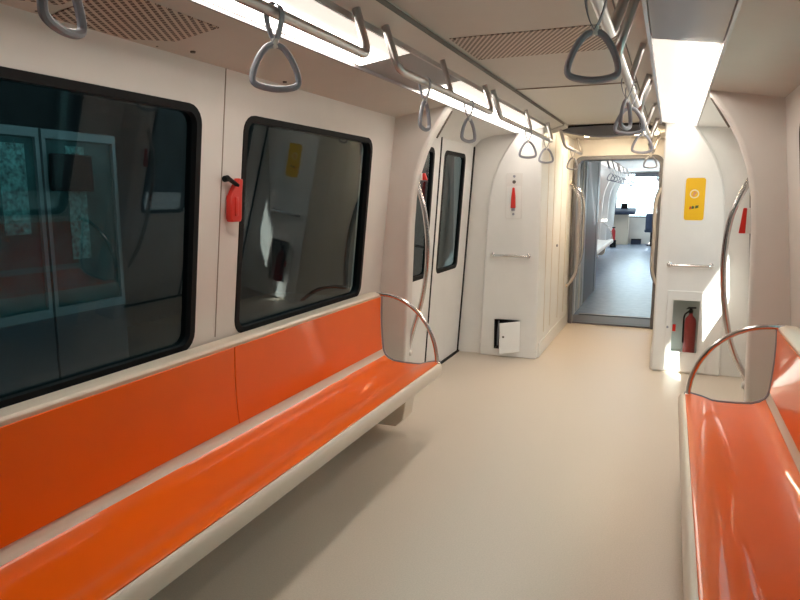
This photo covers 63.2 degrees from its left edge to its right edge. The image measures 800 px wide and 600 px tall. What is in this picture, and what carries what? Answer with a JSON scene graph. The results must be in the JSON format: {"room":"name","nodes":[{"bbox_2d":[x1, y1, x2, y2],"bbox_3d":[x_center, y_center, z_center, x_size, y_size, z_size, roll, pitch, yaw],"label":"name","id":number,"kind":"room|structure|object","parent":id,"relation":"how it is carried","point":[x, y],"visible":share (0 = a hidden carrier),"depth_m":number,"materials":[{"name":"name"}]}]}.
{"room":"train carriage","nodes":[
{"label":"train carriage","id":0,"kind":"room"},
{"bbox_2d":[0,3,394,349],"bbox_3d":[-1.490,0.288,1.217,0.280,2.050,7.000,4,10,22],"label":"wall","id":1,"kind":"structure","parent":0,"point":[27,43],"depth_m":2.67,"materials":[{"name":"plastic"}]},
{"bbox_2d":[0,66,201,408],"bbox_3d":[-1.078,-0.182,2.025,0.150,0.973,1.293,4,10,22],"label":"window","id":2,"kind":"structure","parent":1,"relation":"in","point":[191,113],"depth_m":2.44,"materials":[{"name":"black rubber"}]},
{"bbox_2d":[215,68,226,336],"bbox_3d":[-0.750,-0.389,2.712,0.118,1.120,0.005,4,10,22],"label":"trim","id":3,"kind":"structure","parent":1,"relation":"attached to","point":[225,68],"depth_m":2.70,"materials":[{"name":"beige"}]},
{"bbox_2d":[0,292,441,599],"bbox_3d":[-0.827,0.671,2.236,0.575,0.815,4.357,4,10,22],"label":"bench","id":4,"kind":"object","parent":1,"relation":"attached to","point":[113,486],"visible":1,"depth_m":2.33,"materials":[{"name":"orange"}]},
{"bbox_2d":[222,175,242,221],"bbox_3d":[-0.705,-0.427,2.744,0.042,0.194,0.127,4,10,22],"label":"hammer","id":5,"kind":"object","parent":1,"relation":"attached to","point":[234,196],"visible":1,"depth_m":2.74,"materials":[{"name":"red plastic"}]},
{"bbox_2d":[234,116,372,332],"bbox_3d":[-0.478,-0.409,3.458,0.150,0.973,1.303,4,10,22],"label":"window","id":6,"kind":"structure","parent":1,"relation":"in","point":[366,142],"depth_m":3.45,"materials":[{"name":"black rubber"}]},
{"bbox_2d":[0,0,445,116],"bbox_3d":[-1.244,-0.761,0.948,0.465,0.194,7.000,4,10,22],"label":"ceiling","id":7,"kind":"structure","parent":0,"point":[234,45],"depth_m":2.61,"materials":[{"name":"paint"}]},
{"bbox_2d":[21,0,71,11],"bbox_3d":[-1.008,-0.774,1.504,0.260,0.048,0.600,4,10,22],"label":"ceiling vent","id":8,"kind":"object","parent":7,"relation":"in","point":[55,2],"visible":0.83,"depth_m":1.77,"materials":[{"name":"brown"}]},
{"bbox_2d":[52,0,218,46],"bbox_3d":[-0.800,-0.853,1.999,0.260,0.048,0.435,4,10,22],"label":"ceiling vent","id":9,"kind":"object","parent":7,"relation":"in","point":[128,19],"visible":0.86,"depth_m":1.98,"materials":[{"name":"brown"}]},
{"bbox_2d":[205,0,264,25],"bbox_3d":[-0.481,-0.943,2.033,0.077,0.083,0.305,4,10,22],"label":"ceiling light","id":10,"kind":"object","parent":7,"relation":"attached to","point":[230,5],"depth_m":2.02,"materials":[{"name":"white"}]},
{"bbox_2d":[380,106,452,361],"bbox_3d":[0.052,-0.288,4.375,0.610,2.200,0.110,4,10,22],"label":"wall","id":11,"kind":"structure","parent":0,"point":[412,145],"depth_m":4.31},
{"bbox_2d":[409,183,429,355],"bbox_3d":[0.118,-0.225,4.407,0.178,1.256,0.052,4,10,22],"label":"pole","id":12,"kind":"object","parent":11,"relation":"attached to","point":[420,194],"visible":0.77,"depth_m":4.36,"materials":[{"name":"silver metal"}]},
{"bbox_2d":[419,173,427,179],"bbox_3d":[0.145,-0.814,4.291,0.074,0.045,0.030,4,10,22],"label":"handle","id":13,"kind":"object","parent":11,"relation":"in","point":[423,176],"depth_m":4.28,"materials":[{"name":"red"}]},
{"bbox_2d":[436,111,452,137],"bbox_3d":[0.287,-1.135,4.205,0.112,0.170,0.012,4,10,22],"label":"trim","id":14,"kind":"structure","parent":11,"relation":"attached to","point":[440,131],"depth_m":4.20,"materials":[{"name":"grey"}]},
{"bbox_2d":[149,243,743,599],"bbox_3d":[3.661,-0.115,10.501,2.900,0.060,28.000,4,10,22],"label":"floor","id":15,"kind":"structure","parent":0,"point":[554,475],"depth_m":3.33,"materials":[{"name":"plastic"}]},
{"bbox_2d":[610,227,615,247],"bbox_3d":[6.422,-1.893,19.581,0.180,0.610,0.180,4,10,22],"label":"fire extinguisher","id":16,"kind":"object","parent":15,"relation":"on","point":[613,245],"visible":0.79,"depth_m":19.53,"materials":[{"name":"red metal"}]},
{"bbox_2d":[613,203,635,243],"bbox_3d":[7.142,-2.433,20.782,0.700,1.300,0.700,4,10,22],"label":"console","id":17,"kind":"object","parent":15,"relation":"on","point":[621,217],"visible":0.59,"depth_m":20.75,"materials":[{"name":"white plastic"}]},
{"bbox_2d":[631,239,640,244],"bbox_3d":[7.579,-1.876,20.880,0.300,0.170,0.250,4,10,22],"label":"equipment box","id":18,"kind":"object","parent":15,"relation":"on","point":[633,241],"visible":1,"depth_m":20.76,"materials":[{"name":"blue plastic"}]},
{"bbox_2d":[644,214,656,245],"bbox_3d":[7.790,-2.169,20.078,0.440,1.000,0.469,4,10,22],"label":"chair","id":19,"kind":"object","parent":15,"relation":"on","point":[648,224],"visible":0.48,"depth_m":19.89,"materials":[{"name":"blue fabric"}]},
{"bbox_2d":[330,0,568,132],"bbox_3d":[-0.277,-0.963,1.859,0.140,0.120,9.460,4,10,22],"label":"ceiling","id":20,"kind":"structure","parent":0,"point":[374,12],"depth_m":2.85,"materials":[{"name":"paint"}]},
{"bbox_2d":[233,0,369,57],"bbox_3d":[-0.499,-0.770,1.314,0.085,0.200,1.971,4,10,22],"label":"handrail","id":21,"kind":"object","parent":20,"relation":"attached to","point":[270,10],"visible":0.97,"depth_m":1.88,"materials":[{"name":"silver metal"}]},
{"bbox_2d":[36,0,86,38],"bbox_3d":[-0.573,-0.560,1.093,0.051,0.223,0.132,3,10,19],"label":"strap","id":22,"kind":"object","parent":21,"relation":"hanging from","point":[46,17],"visible":1,"depth_m":1.11,"materials":[{"name":"grey"}]},
{"bbox_2d":[249,1,301,92],"bbox_3d":[-0.324,-0.654,1.686,0.134,0.223,0.045,-1,9,-9],"label":"strap","id":23,"kind":"object","parent":21,"relation":"hanging from","point":[274,43],"visible":0.94,"depth_m":1.68,"materials":[{"name":"grey"}]},
{"bbox_2d":[381,24,493,114],"bbox_3d":[0.233,-1.047,3.062,0.085,0.200,1.441,4,10,22],"label":"handrail","id":24,"kind":"object","parent":20,"relation":"attached to","point":[399,68],"visible":0.91,"depth_m":2.80,"materials":[{"name":"silver metal"}]},
{"bbox_2d":[418,76,430,131],"bbox_3d":[0.103,-0.816,2.709,0.050,0.223,0.138,4,10,22],"label":"strap","id":25,"kind":"object","parent":24,"relation":"hanging from","point":[424,102],"visible":0.96,"depth_m":2.70,"materials":[{"name":"grey"}]},
{"bbox_2d":[460,98,475,142],"bbox_3d":[0.348,-0.908,3.293,0.050,0.223,0.133,4,10,22],"label":"strap","id":26,"kind":"object","parent":24,"relation":"hanging from","point":[468,118],"visible":0.95,"depth_m":3.28,"materials":[{"name":"grey"}]},
{"bbox_2d":[490,89,552,142],"bbox_3d":[0.926,-1.309,4.718,0.085,0.200,1.891,4,10,22],"label":"handrail","id":27,"kind":"object","parent":20,"relation":"attached to","point":[501,116],"visible":0.84,"depth_m":4.39,"materials":[{"name":"silver metal"}]},
{"bbox_2d":[518,129,536,158],"bbox_3d":[0.917,-1.124,4.653,0.136,0.223,0.038,0,9,2],"label":"strap","id":28,"kind":"object","parent":27,"relation":"hanging from","point":[527,141],"visible":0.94,"depth_m":4.65,"materials":[{"name":"grey"}]},
{"bbox_2d":[538,136,553,163],"bbox_3d":[1.200,-1.231,5.328,0.136,0.223,0.040,0,9,-1],"label":"strap","id":29,"kind":"object","parent":27,"relation":"hanging from","point":[545,148],"visible":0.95,"depth_m":5.33,"materials":[{"name":"grey"}]},
{"bbox_2d":[437,108,513,145],"bbox_3d":[0.471,-1.403,5.113,0.515,0.230,1.900,4,10,22],"label":"ceiling","id":30,"kind":"structure","parent":0,"point":[451,130],"depth_m":5.27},
{"bbox_2d":[453,133,516,352],"bbox_3d":[0.852,-0.585,6.250,0.640,2.200,0.230,4,10,22],"label":"wall","id":31,"kind":"structure","parent":0,"point":[489,151],"depth_m":6.18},
{"bbox_2d":[410,136,474,363],"bbox_3d":[0.259,-0.419,5.360,0.192,2.150,1.895,4,10,22],"label":"door","id":32,"kind":"structure","parent":31,"relation":"in","point":[442,305],"depth_m":5.64,"materials":[{"name":"white metal"}]},
{"bbox_2d":[389,0,664,139],"bbox_3d":[0.405,-1.069,2.373,1.000,0.070,10.950,4,10,22],"label":"ceiling","id":33,"kind":"structure","parent":0,"point":[448,19],"depth_m":3.18,"materials":[{"name":"paint"}]},
{"bbox_2d":[449,24,617,59],"bbox_3d":[0.609,-1.129,2.864,0.670,0.006,0.460,4,10,22],"label":"ceiling vent","id":34,"kind":"object","parent":33,"relation":"in","point":[555,40],"visible":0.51,"depth_m":2.86,"materials":[{"name":"brown"}]},
{"bbox_2d":[559,129,582,154],"bbox_3d":[1.756,-1.615,6.651,0.085,0.200,1.281,4,10,22],"label":"handrail","id":35,"kind":"object","parent":33,"relation":"attached to","point":[579,152],"visible":0.94,"depth_m":6.34,"materials":[{"name":"silver metal"}]},
{"bbox_2d":[566,148,577,169],"bbox_3d":[1.753,-1.432,6.599,0.135,0.223,0.043,-1,9,-5],"label":"strap","id":36,"kind":"object","parent":35,"relation":"hanging from","point":[574,148],"visible":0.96,"depth_m":6.59,"materials":[{"name":"grey"}]},
{"bbox_2d":[516,81,636,89],"bbox_3d":[1.065,-1.302,3.953,0.720,0.007,0.006,4,10,22],"label":"trim","id":37,"kind":"structure","parent":33,"relation":"attached to","point":[636,81],"depth_m":3.96,"materials":[{"name":"beige"}]},
{"bbox_2d":[562,123,657,136],"bbox_3d":[1.920,-1.566,6.006,0.863,0.121,0.036,4,10,22],"label":"end panel","id":38,"kind":"object","parent":33,"relation":"attached to","point":[593,130],"visible":0.62,"depth_m":6.03,"materials":[{"name":"grey"}]},
{"bbox_2d":[648,126,660,153],"bbox_3d":[2.491,-1.568,6.351,0.085,0.200,1.281,4,10,22],"label":"handrail","id":39,"kind":"object","parent":33,"relation":"attached to","point":[658,136],"visible":0.54,"depth_m":6.89,"materials":[{"name":"silver metal"}]},
{"bbox_2d":[643,147,657,168],"bbox_3d":[2.437,-1.388,6.320,0.138,0.223,0.030,2,9,13],"label":"strap","id":40,"kind":"object","parent":39,"relation":"hanging from","point":[653,157],"visible":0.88,"depth_m":6.32,"materials":[{"name":"grey"}]},
{"bbox_2d":[479,127,598,358],"bbox_3d":[1.980,-0.912,8.312,0.550,2.200,5.050,4,10,22],"label":"wall","id":41,"kind":"structure","parent":0,"point":[513,287],"depth_m":6.10,"materials":[{"name":"plastic"}]},
{"bbox_2d":[187,0,517,133],"bbox_3d":[-0.656,-0.876,1.752,0.012,0.062,8.950,4,10,22],"label":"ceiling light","id":42,"kind":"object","parent":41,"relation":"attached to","point":[203,3],"depth_m":2.57,"materials":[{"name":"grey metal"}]},
{"bbox_2d":[314,0,546,127],"bbox_3d":[-0.410,-0.899,1.645,0.012,0.062,8.950,4,10,22],"label":"trim","id":43,"kind":"structure","parent":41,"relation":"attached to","point":[329,4],"depth_m":2.74,"materials":[{"name":"silver metal"}]},
{"bbox_2d":[376,0,564,124],"bbox_3d":[-0.264,-0.935,1.715,0.011,0.021,9.200,4,10,22],"label":"trim","id":44,"kind":"structure","parent":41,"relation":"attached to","point":[385,3],"depth_m":2.90,"materials":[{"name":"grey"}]},
{"bbox_2d":[494,319,519,353],"bbox_3d":[1.016,0.332,6.159,0.250,0.292,0.374,4,10,22],"label":"hatch","id":45,"kind":"object","parent":41,"relation":"attached to","point":[506,332],"visible":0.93,"depth_m":6.06,"materials":[{"name":"white"}]},
{"bbox_2d":[491,253,530,257],"bbox_3d":[1.014,-0.409,5.998,0.374,0.044,0.058,4,10,22],"label":"grab bar","id":46,"kind":"object","parent":41,"relation":"attached to","point":[492,254],"visible":1,"depth_m":5.97,"materials":[{"name":"silver metal"}]},
{"bbox_2d":[505,173,522,218],"bbox_3d":[1.033,-0.945,5.915,0.153,0.415,0.040,4,10,22],"label":"panel","id":47,"kind":"object","parent":41,"relation":"attached to","point":[514,181],"visible":1,"depth_m":5.92,"materials":[{"name":"white"}]},
{"bbox_2d":[543,147,549,329],"bbox_3d":[1.398,-0.628,6.199,0.004,1.900,0.006,4,10,22],"label":"trim","id":48,"kind":"structure","parent":41,"relation":"attached to","point":[549,147],"depth_m":6.21,"materials":[{"name":"beige"}]},
{"bbox_2d":[537,312,566,357],"bbox_3d":[1.650,0.345,6.962,0.012,0.140,1.830,4,10,22],"label":"baseboard","id":49,"kind":"structure","parent":41,"relation":"attached to","point":[548,338],"depth_m":6.78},
{"bbox_2d":[549,148,555,322],"bbox_3d":[1.528,-0.677,6.509,0.004,1.900,0.006,4,10,22],"label":"trim","id":50,"kind":"structure","parent":41,"relation":"attached to","point":[555,148],"depth_m":6.51,"materials":[{"name":"beige"}]},
{"bbox_2d":[557,146,563,303],"bbox_3d":[1.711,-0.747,6.947,0.004,1.900,0.006,4,10,22],"label":"trim","id":51,"kind":"structure","parent":41,"relation":"attached to","point":[563,146],"depth_m":6.93,"materials":[{"name":"beige"}]},
{"bbox_2d":[562,155,568,311],"bbox_3d":[1.864,-0.804,7.312,0.004,1.900,0.006,4,10,22],"label":"trim","id":52,"kind":"structure","parent":41,"relation":"attached to","point":[568,155],"depth_m":7.32,"materials":[{"name":"beige"}]},
{"bbox_2d":[565,180,581,287],"bbox_3d":[1.998,-0.750,7.481,0.153,1.236,0.056,4,10,22],"label":"grab bar","id":53,"kind":"object","parent":41,"relation":"attached to","point":[572,185],"visible":0.99,"depth_m":7.45,"materials":[{"name":"silver metal"}]},
{"bbox_2d":[575,162,582,310],"bbox_3d":[2.308,-0.818,8.387,0.014,1.950,0.050,4,10,22],"label":"trim","id":54,"kind":"structure","parent":41,"relation":"attached to","point":[582,162],"depth_m":8.46,"materials":[{"name":"grey"}]},
{"bbox_2d":[577,161,584,307],"bbox_3d":[2.400,-0.852,8.606,0.014,1.950,0.050,4,10,22],"label":"trim","id":55,"kind":"structure","parent":41,"relation":"attached to","point":[584,161],"depth_m":8.63,"materials":[{"name":"white"}]},
{"bbox_2d":[579,187,585,264],"bbox_3d":[2.231,-0.885,8.074,0.124,1.076,0.056,4,10,22],"label":"grab bar","id":56,"kind":"object","parent":41,"relation":"attached to","point":[580,190],"visible":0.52,"depth_m":8.04,"materials":[{"name":"silver metal"}]},
{"bbox_2d":[580,161,586,305],"bbox_3d":[2.491,-0.887,8.825,0.014,1.950,0.050,4,10,22],"label":"trim","id":57,"kind":"structure","parent":41,"relation":"attached to","point":[586,161],"depth_m":8.86,"materials":[{"name":"grey"}]},
{"bbox_2d":[593,161,600,290],"bbox_3d":[3.153,-1.193,10.406,0.008,2.100,0.250,4,10,22],"label":"trim","id":58,"kind":"structure","parent":41,"relation":"attached to","point":[599,172],"depth_m":10.38,"materials":[{"name":"grey"}]},
{"bbox_2d":[573,314,649,324],"bbox_3d":[2.609,0.248,7.980,0.980,0.012,0.410,4,10,22],"label":"trim","id":59,"kind":"structure","parent":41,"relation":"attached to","point":[575,316],"depth_m":8.00,"materials":[{"name":"grey"}]},
{"bbox_2d":[578,313,649,318],"bbox_3d":[2.719,0.205,8.245,0.880,0.015,0.070,4,10,22],"label":"trim","id":60,"kind":"structure","parent":41,"relation":"attached to","point":[579,313],"depth_m":8.24,"materials":[{"name":"grey"}]},
{"bbox_2d":[597,169,615,256],"bbox_3d":[5.036,-2.167,16.234,0.570,2.200,0.110,4,10,22],"label":"wall","id":61,"kind":"structure","parent":0,"point":[604,182],"depth_m":16.09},
{"bbox_2d":[600,172,620,239],"bbox_3d":[5.685,-2.413,17.785,0.570,2.200,0.110,4,10,22],"label":"wall","id":62,"kind":"structure","parent":0,"point":[611,184],"depth_m":17.74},
{"bbox_2d":[567,137,664,321],"bbox_3d":[2.496,-0.790,7.540,1.120,2.200,0.060,4,10,22],"label":"wall","id":63,"kind":"structure","parent":0,"point":[600,147],"depth_m":7.39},
{"bbox_2d":[572,320,649,328],"bbox_3d":[2.500,0.285,7.720,0.880,0.020,0.140,4,10,22],"label":"trim","id":64,"kind":"structure","parent":63,"relation":"attached to","point":[573,321],"depth_m":7.70,"materials":[{"name":"grey"}]},
{"bbox_2d":[568,155,662,328],"bbox_3d":[2.490,-0.671,7.545,0.968,1.964,0.150,4,10,22],"label":"trim","id":65,"kind":"structure","parent":63,"relation":"attached to","point":[658,158],"depth_m":7.47,"materials":[{"name":"grey"}]},
{"bbox_2d":[606,173,625,245],"bbox_3d":[6.564,-2.746,19.885,0.570,2.200,0.110,4,10,22],"label":"wall","id":66,"kind":"structure","parent":0,"point":[611,211],"depth_m":19.85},
{"bbox_2d":[589,157,662,161],"bbox_3d":[2.779,-1.801,8.072,1.120,0.070,1.420,4,10,22],"label":"ceiling","id":67,"kind":"structure","parent":0,"point":[662,157],"depth_m":8.65,"materials":[{"name":"grey"}]},
{"bbox_2d":[601,160,659,169],"bbox_3d":[4.511,-2.649,12.181,2.400,0.080,7.650,4,10,22],"label":"ceiling","id":68,"kind":"structure","parent":0,"point":[649,163],"depth_m":13.57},
{"bbox_2d":[601,161,625,170],"bbox_3d":[4.291,-2.755,13.215,0.280,0.026,5.820,4,10,22],"label":"recessed light","id":69,"kind":"object","parent":68,"relation":"in","point":[602,162],"visible":0.43,"depth_m":12.96,"materials":[{"name":"white"}]},
{"bbox_2d":[607,161,619,172],"bbox_3d":[3.829,-2.409,11.655,0.085,0.200,2.331,4,10,22],"label":"handrail","id":70,"kind":"object","parent":68,"relation":"attached to","point":[609,167],"visible":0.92,"depth_m":11.64,"materials":[{"name":"silver metal"}]},
{"bbox_2d":[621,171,658,243],"bbox_3d":[8.069,-3.048,20.834,2.700,2.500,0.080,4,10,22],"label":"wall","id":71,"kind":"structure","parent":0,"point":[636,224],"depth_m":21.05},
{"bbox_2d":[615,172,658,216],"bbox_3d":[8.057,-3.350,20.758,2.220,1.420,0.060,4,10,22],"label":"window","id":72,"kind":"structure","parent":71,"relation":"in","point":[648,172],"depth_m":20.99,"materials":[{"name":"grey"}]},
{"bbox_2d":[635,173,658,176],"bbox_3d":[8.054,-3.966,20.585,1.150,0.110,0.080,4,10,22],"label":"sun visor","id":73,"kind":"object","parent":72,"relation":"attached to","point":[636,174],"visible":0.55,"depth_m":20.64,"materials":[{"name":"grey"}]},
{"bbox_2d":[621,169,658,171],"bbox_3d":[7.051,-3.739,18.231,2.400,0.080,5.650,4,10,22],"label":"ceiling","id":74,"kind":"structure","parent":0,"point":[629,170],"depth_m":19.86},
{"bbox_2d":[614,0,665,128],"bbox_3d":[0.518,-0.911,1.534,0.140,0.120,9.460,4,10,22],"label":"ceiling","id":75,"kind":"structure","parent":0,"point":[637,34],"depth_m":2.94,"materials":[{"name":"paint"}]},
{"bbox_2d":[590,0,628,37],"bbox_3d":[0.422,-0.776,1.355,0.085,0.200,1.251,4,10,22],"label":"handrail","id":76,"kind":"object","parent":75,"relation":"attached to","point":[610,26],"visible":0.88,"depth_m":1.82,"materials":[{"name":"silver metal"}]},
{"bbox_2d":[564,0,621,83],"bbox_3d":[0.465,-0.633,1.556,0.137,0.223,0.032,2,9,10],"label":"strap","id":77,"kind":"object","parent":76,"relation":"hanging from","point":[594,30],"visible":1,"depth_m":1.56,"materials":[{"name":"grey"}]},
{"bbox_2d":[615,0,651,107],"bbox_3d":[1.004,-0.997,2.747,0.085,0.200,1.441,4,10,22],"label":"handrail","id":78,"kind":"object","parent":75,"relation":"attached to","point":[632,7],"visible":0.73,"depth_m":2.46,"materials":[{"name":"silver metal"}]},
{"bbox_2d":[618,74,633,130],"bbox_3d":[0.927,-0.808,2.661,0.050,0.223,0.134,4,10,22],"label":"strap","id":79,"kind":"object","parent":78,"relation":"hanging from","point":[626,100],"visible":0.95,"depth_m":2.65,"materials":[{"name":"grey"}]},
{"bbox_2d":[613,85,644,135],"bbox_3d":[1.023,-0.844,2.889,0.138,0.223,0.028,2,9,15],"label":"strap","id":80,"kind":"object","parent":78,"relation":"hanging from","point":[634,109],"visible":0.76,"depth_m":2.89,"materials":[{"name":"grey"}]},
{"bbox_2d":[637,80,658,138],"bbox_3d":[1.698,-1.259,4.403,0.085,0.200,1.891,4,10,22],"label":"handrail","id":81,"kind":"object","parent":75,"relation":"attached to","point":[649,133],"visible":0.58,"depth_m":4.41,"materials":[{"name":"silver metal"}]},
{"bbox_2d":[631,118,652,153],"bbox_3d":[1.539,-1.040,4.121,0.138,0.223,0.030,2,9,13],"label":"strap","id":82,"kind":"object","parent":81,"relation":"hanging from","point":[643,133],"visible":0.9,"depth_m":4.12,"materials":[{"name":"grey"}]},
{"bbox_2d":[650,122,724,375],"bbox_3d":[2.830,-0.599,6.335,0.549,2.200,2.000,4,10,22],"label":"wall","id":83,"kind":"structure","parent":0,"point":[687,154],"depth_m":5.42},
{"bbox_2d":[612,0,647,116],"bbox_3d":[0.405,-0.892,1.442,0.011,0.021,9.200,4,10,22],"label":"trim","id":84,"kind":"structure","parent":83,"relation":"attached to","point":[612,0],"depth_m":3.02,"materials":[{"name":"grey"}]},
{"bbox_2d":[642,0,661,123],"bbox_3d":[0.455,-0.844,1.292,0.012,0.062,8.950,4,10,22],"label":"trim","id":85,"kind":"structure","parent":83,"relation":"attached to","point":[644,2],"depth_m":2.67,"materials":[{"name":"silver metal"}]},
{"bbox_2d":[650,184,661,285],"bbox_3d":[2.823,-0.707,7.142,0.114,1.176,0.056,4,10,22],"label":"grab bar","id":86,"kind":"object","parent":83,"relation":"attached to","point":[660,187],"visible":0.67,"depth_m":7.14,"materials":[{"name":"silver metal"}]},
{"bbox_2d":[663,290,708,372],"bbox_3d":[2.466,0.257,5.618,0.320,0.695,0.233,4,10,22],"label":"cabinet","id":87,"kind":"object","parent":83,"relation":"attached to","point":[678,302],"visible":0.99,"depth_m":5.57,"materials":[{"name":"white"}]},
{"bbox_2d":[682,307,695,352],"bbox_3d":[2.495,0.257,5.612,0.109,0.401,0.100,4,10,22],"label":"fire extinguisher","id":88,"kind":"object","parent":87,"relation":"in","point":[689,323],"visible":0.98,"depth_m":5.58,"materials":[{"name":"red metal"}]},
{"bbox_2d":[667,262,713,268],"bbox_3d":[2.423,-0.288,5.427,0.364,0.044,0.058,4,10,22],"label":"grab bar","id":89,"kind":"object","parent":83,"relation":"attached to","point":[669,264],"visible":1,"depth_m":5.40,"materials":[{"name":"silver metal"}]},
{"bbox_2d":[684,178,705,219],"bbox_3d":[2.433,-0.833,5.365,0.150,0.345,0.005,4,10,22],"label":"notice","id":90,"kind":"object","parent":83,"relation":"attached to","point":[695,187],"visible":1,"depth_m":5.36,"materials":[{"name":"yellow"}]},
{"bbox_2d":[696,0,742,126],"bbox_3d":[0.702,-0.788,1.197,0.012,0.062,8.950,4,10,22],"label":"trim","id":91,"kind":"structure","parent":83,"relation":"attached to","point":[738,4],"depth_m":2.50,"materials":[{"name":"grey metal"}]},
{"bbox_2d":[698,95,730,127],"bbox_3d":[2.305,-1.284,4.364,0.515,0.230,1.900,4,10,22],"label":"ceiling","id":92,"kind":"structure","parent":0,"point":[710,117],"depth_m":4.71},
{"bbox_2d":[697,126,749,376],"bbox_3d":[2.738,-0.463,5.480,0.640,2.200,0.230,4,10,22],"label":"wall","id":93,"kind":"structure","parent":0,"point":[722,141],"depth_m":5.34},
{"bbox_2d":[709,90,790,402],"bbox_3d":[1.965,-0.165,3.594,0.610,2.200,0.110,4,10,22],"label":"wall","id":94,"kind":"structure","parent":0,"point":[757,122],"depth_m":3.49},
{"bbox_2d":[710,98,729,127],"bbox_3d":[1.773,-1.038,3.599,0.112,0.170,0.012,4,10,22],"label":"trim","id":95,"kind":"structure","parent":94,"relation":"attached to","point":[714,103],"depth_m":3.60,"materials":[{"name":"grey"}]},
{"bbox_2d":[720,178,748,388],"bbox_3d":[1.917,-0.109,3.672,0.209,1.256,0.052,4,10,22],"label":"pole","id":96,"kind":"object","parent":94,"relation":"attached to","point":[724,251],"visible":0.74,"depth_m":3.69,"materials":[{"name":"silver metal"}]},
{"bbox_2d":[738,208,750,233],"bbox_3d":[1.925,-0.440,3.606,0.075,0.140,0.030,4,10,22],"label":"panel","id":97,"kind":"object","parent":94,"relation":"in","point":[745,224],"depth_m":3.60,"materials":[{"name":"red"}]},
{"bbox_2d":[711,0,799,97],"bbox_3d":[0.544,-0.645,0.218,0.465,0.194,7.000,4,10,22],"label":"ceiling","id":98,"kind":"structure","parent":0,"point":[761,56],"depth_m":2.48,"materials":[{"name":"paint"}]},
{"bbox_2d":[785,85,799,328],"bbox_3d":[0.791,0.436,0.286,0.280,2.050,7.000,4,10,22],"label":"wall","id":99,"kind":"structure","parent":0,"point":[792,100],"depth_m":3.27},
{"bbox_2d":[678,324,799,599],"bbox_3d":[0.960,0.808,1.445,0.589,0.792,4.237,4,10,22],"label":"bench","id":100,"kind":"object","parent":99,"relation":"attached to","point":[740,461],"visible":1,"depth_m":2.38,"materials":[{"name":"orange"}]},
{"bbox_3d":[4.716,-2.062,16.050,0.280,2.050,11.500,4,10,22],"label":"wall","id":101,"kind":"structure","parent":0,"visible":0},
{"bbox_2d":[597,221,612,254],"bbox_3d":[4.301,-1.278,14.489,0.575,0.830,3.807,4,10,22],"label":"bench","id":102,"kind":"object","parent":101,"relation":"attached to","point":[601,244],"visible":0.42,"depth_m":15.29,"materials":[{"name":"beige"}]},
{"bbox_3d":[0.433,-1.169,2.427,2.900,0.150,11.100,4,10,22],"label":"ceiling","id":103,"kind":"structure","parent":0,"visible":0},
{"bbox_3d":[-0.534,-0.956,1.688,0.265,0.040,8.950,4,10,22],"label":"trim","id":104,"kind":"structure","parent":103,"relation":"attached to","visible":0},
{"bbox_2d":[264,0,360,46],"bbox_3d":[-0.214,-0.966,2.175,0.136,0.083,0.642,4,10,22],"label":"ceiling light","id":105,"kind":"object","parent":104,"relation":"attached to","point":[321,16],"depth_m":2.20,"materials":[{"name":"white"}]},
{"bbox_2d":[282,24,389,65],"bbox_3d":[-0.177,-1.013,2.473,0.298,0.083,0.721,4,10,22],"label":"ceiling light","id":106,"kind":"object","parent":104,"relation":"attached to","point":[379,51],"depth_m":2.58,"materials":[{"name":"white"}]},
{"bbox_2d":[362,53,459,89],"bbox_3d":[0.082,-1.124,3.167,0.251,0.081,0.722,4,10,22],"label":"panel","id":107,"kind":"object","parent":104,"relation":"attached to","point":[410,62],"visible":0.36,"depth_m":3.07,"materials":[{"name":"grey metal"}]},
{"bbox_2d":[422,81,543,131],"bbox_3d":[0.699,-1.356,4.642,0.251,0.084,2.492,4,10,22],"label":"ceiling light","id":108,"kind":"object","parent":104,"relation":"attached to","point":[459,87],"visible":0.38,"depth_m":4.24,"materials":[{"name":"white"}]},
{"bbox_3d":[0.580,-0.884,1.233,0.265,0.040,8.950,4,10,22],"label":"trim","id":109,"kind":"structure","parent":103,"relation":"attached to","visible":0},
{"bbox_2d":[652,39,722,125],"bbox_3d":[1.696,-1.241,3.914,0.251,0.084,3.092,4,10,22],"label":"ceiling light","id":110,"kind":"object","parent":109,"relation":"attached to","point":[684,69],"visible":0.81,"depth_m":3.19,"materials":[{"name":"white"}]},
{"bbox_2d":[647,0,736,42],"bbox_3d":[0.693,-0.863,1.518,0.251,0.081,2.142,4,10,22],"label":"panel","id":111,"kind":"object","parent":109,"relation":"attached to","point":[684,20],"visible":1,"depth_m":2.19,"materials":[{"name":"grey metal"}]},
{"label":"outside","id":112,"kind":"structure","parent":0,"visible":0},
{"bbox_2d":[0,81,272,326],"bbox_3d":[-5.560,-0.420,2.972,0.200,3.500,17.300,4,10,22],"label":"wall","id":113,"kind":"structure","parent":112,"point":[150,142],"depth_m":8.36,"materials":[{"name":"glass"}]},
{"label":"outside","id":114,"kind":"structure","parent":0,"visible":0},
{"bbox_2d":[268,127,453,295],"bbox_3d":[-0.343,-1.556,10.140,4.300,3.500,0.100,4,10,22],"label":"wall","id":115,"kind":"structure","parent":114,"point":[314,179],"depth_m":10.52,"materials":[{"name":"concrete"}]},
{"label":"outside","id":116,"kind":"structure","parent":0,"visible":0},
{"bbox_2d":[127,292,335,357],"bbox_3d":[-3.619,1.335,2.438,4.000,0.200,17.300,4,10,22],"label":"ground","id":117,"kind":"structure","parent":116,"point":[150,336],"depth_m":8.60,"materials":[{"name":"concrete"}]},
{"bbox_2d":[0,124,58,395],"bbox_3d":[-2.598,-0.096,4.249,0.050,2.060,0.680,4,10,22],"label":"door","id":118,"kind":"structure","parent":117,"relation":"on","point":[28,350],"depth_m":4.37,"materials":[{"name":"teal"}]},
{"bbox_2d":[38,128,128,378],"bbox_3d":[-2.320,-0.193,4.862,0.090,2.060,0.640,4,10,22],"label":"door","id":119,"kind":"structure","parent":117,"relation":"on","point":[83,228],"depth_m":4.81,"materials":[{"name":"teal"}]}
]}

